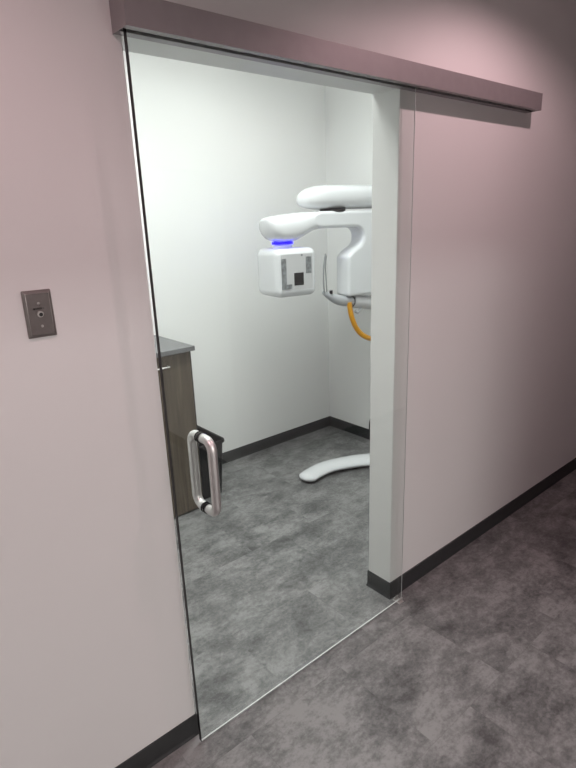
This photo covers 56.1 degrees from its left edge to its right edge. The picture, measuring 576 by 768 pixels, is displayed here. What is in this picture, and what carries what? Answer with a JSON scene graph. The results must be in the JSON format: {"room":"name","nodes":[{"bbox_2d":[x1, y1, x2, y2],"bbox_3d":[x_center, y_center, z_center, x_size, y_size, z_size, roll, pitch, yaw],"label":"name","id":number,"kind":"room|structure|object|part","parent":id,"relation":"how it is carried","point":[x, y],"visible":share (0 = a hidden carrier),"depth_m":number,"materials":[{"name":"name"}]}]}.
{"room":"dental clinic","nodes":[
{"label":"dental clinic","id":0,"kind":"room"},
{"bbox_2d":[123,51,329,452],"bbox_3d":[-0.936,-0.852,3.506,3.417,3.250,0.100,-15,21,-38],"label":"wall","id":1,"kind":"structure","parent":0,"point":[222,151],"depth_m":3.88,"materials":[{"name":"paint"}]},
{"bbox_2d":[222,416,329,463],"bbox_3d":[-0.234,0.503,4.407,1.617,0.088,0.010,-15,21,-38],"label":"baseboard","id":2,"kind":"structure","parent":1,"relation":"attached to","point":[251,448],"depth_m":4.50,"materials":[{"name":"rubber"}]},
{"bbox_2d":[0,0,575,767],"bbox_3d":[0.566,-0.569,2.369,9.800,3.250,0.136,-15,21,-38],"label":"wall","id":3,"kind":"structure","parent":0,"point":[95,665],"depth_m":1.72,"materials":[{"name":"paint"}]},
{"bbox_2d":[21,289,56,338],"bbox_3d":[-0.615,-0.174,1.340,0.069,0.117,0.012,-15,21,-38],"label":"switch plate","id":4,"kind":"object","parent":3,"relation":"attached to","point":[37,304],"visible":1,"depth_m":1.34,"materials":[{"name":"silver metal"}]},
{"bbox_2d":[115,712,198,767],"bbox_3d":[-1.746,1.598,0.930,3.598,0.088,0.165,-15,21,-38],"label":"baseboard","id":5,"kind":"structure","parent":3,"relation":"attached to","point":[185,731],"depth_m":1.89,"materials":[{"name":"rubber"}]},
{"bbox_2d":[109,0,542,112],"bbox_3d":[0.374,-1.102,1.915,2.048,0.072,0.077,-15,21,-38],"label":"door track cover","id":6,"kind":"object","parent":3,"relation":"attached to","point":[157,17],"visible":1,"depth_m":1.60,"materials":[{"name":"metal"}]},
{"bbox_2d":[123,28,415,740],"bbox_3d":[0.078,0.090,1.966,1.132,2.236,0.150,-15,21,-38],"label":"door","id":7,"kind":"structure","parent":6,"relation":"hanging from","point":[194,436],"depth_m":1.68,"materials":[{"name":"clear glass"}]},
{"bbox_3d":[-0.293,0.275,1.748,0.030,0.276,0.066,-15,21,-38],"label":"pull handle","id":8,"kind":"part","parent":7,"relation":"part of","materials":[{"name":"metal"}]},
{"bbox_3d":[-0.241,0.291,1.688,0.030,0.276,0.072,-15,21,-38],"label":"pull handle","id":9,"kind":"part","parent":7,"relation":"part of","materials":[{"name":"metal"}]},
{"bbox_2d":[366,458,575,599],"bbox_3d":[2.399,0.450,4.250,5.136,0.088,0.166,-15,21,-38],"label":"baseboard","id":10,"kind":"structure","parent":3,"relation":"attached to","point":[383,587],"depth_m":3.00,"materials":[{"name":"rubber"}]},
{"bbox_2d":[325,86,372,428],"bbox_3d":[0.925,-1.022,3.838,0.100,3.250,1.747,-15,21,-38],"label":"wall","id":11,"kind":"structure","parent":0,"point":[348,113],"depth_m":4.36,"materials":[{"name":"paint"}]},
{"bbox_2d":[330,416,369,439],"bbox_3d":[0.931,0.500,4.268,0.010,0.088,1.717,-15,21,-38],"label":"baseboard","id":12,"kind":"structure","parent":11,"relation":"attached to","point":[363,432],"depth_m":4.71,"materials":[{"name":"rubber"}]},
{"bbox_2d":[151,426,575,767],"bbox_3d":[1.929,1.430,1.359,10.000,0.100,8.100,-15,21,-38],"label":"floor","id":13,"kind":"structure","parent":0,"point":[475,667],"depth_m":2.43,"materials":[{"name":"concrete"}]},
{"bbox_2d":[156,351,203,516],"bbox_3d":[-1.056,0.356,3.304,0.902,1.060,0.506,-15,21,-38],"label":"base cabinet","id":14,"kind":"object","parent":13,"relation":"on","point":[176,368],"visible":0.2,"depth_m":3.32,"materials":[{"name":"brown wood"}]},
{"bbox_2d":[154,335,194,357],"bbox_3d":[-1.221,-0.128,3.038,1.304,0.028,0.508,-15,21,-38],"label":"countertop","id":15,"kind":"structure","parent":14,"relation":"on","point":[168,347],"depth_m":3.23,"materials":[{"name":"grey laminate"}]},
{"bbox_2d":[197,425,223,498],"bbox_3d":[-0.627,0.542,3.772,0.220,0.403,0.404,-15,21,-38],"label":"wastebasket","id":16,"kind":"object","parent":13,"relation":"on","point":[218,440],"visible":0.3,"depth_m":3.64,"materials":[{"name":"black plastic"}]},
{"bbox_2d":[258,185,371,481],"bbox_3d":[0.362,-0.381,3.806,1.088,2.078,0.360,-10,18,-23],"label":"machine","id":17,"kind":"object","parent":13,"relation":"on","point":[284,270],"visible":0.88,"depth_m":3.51,"materials":[{"name":"white plastic"}]},
{"bbox_3d":[0.038,-1.012,3.486,0.432,0.180,0.249,-12,19,-29],"label":"arm","id":18,"kind":"part","parent":17,"relation":"part of","materials":[{"name":"white plastic"}]},
{"bbox_3d":[0.057,-0.714,3.437,0.230,0.223,0.012,-12,19,-29],"label":"panel","id":19,"kind":"part","parent":17,"relation":"part of","materials":[{"name":"grey plastic"}]},
{"bbox_3d":[0.386,-1.247,3.613,0.750,0.152,0.220,-12,19,-29],"label":"fixed arm","id":20,"kind":"part","parent":17,"relation":"part of","materials":[{"name":"white plastic"}]},
{"bbox_3d":[0.380,-0.883,3.679,0.586,0.563,0.150,-12,19,-29],"label":"rotating arm","id":21,"kind":"part","parent":17,"relation":"part of","materials":[{"name":"white plastic"}]},
{"bbox_3d":[0.535,-0.438,3.848,0.286,0.320,0.049,-13,20,-33],"label":"grab handle","id":22,"kind":"part","parent":17,"relation":"part of","materials":[{"name":"orange plastic"}]},
{"bbox_2d":[393,595,403,603],"bbox_3d":[0.534,1.043,2.623,0.032,0.020,0.044,-15,21,-38],"label":"floor guide","id":23,"kind":"object","parent":13,"relation":"on","point":[400,600],"visible":1,"depth_m":2.62,"materials":[{"name":"metal"}]}
]}

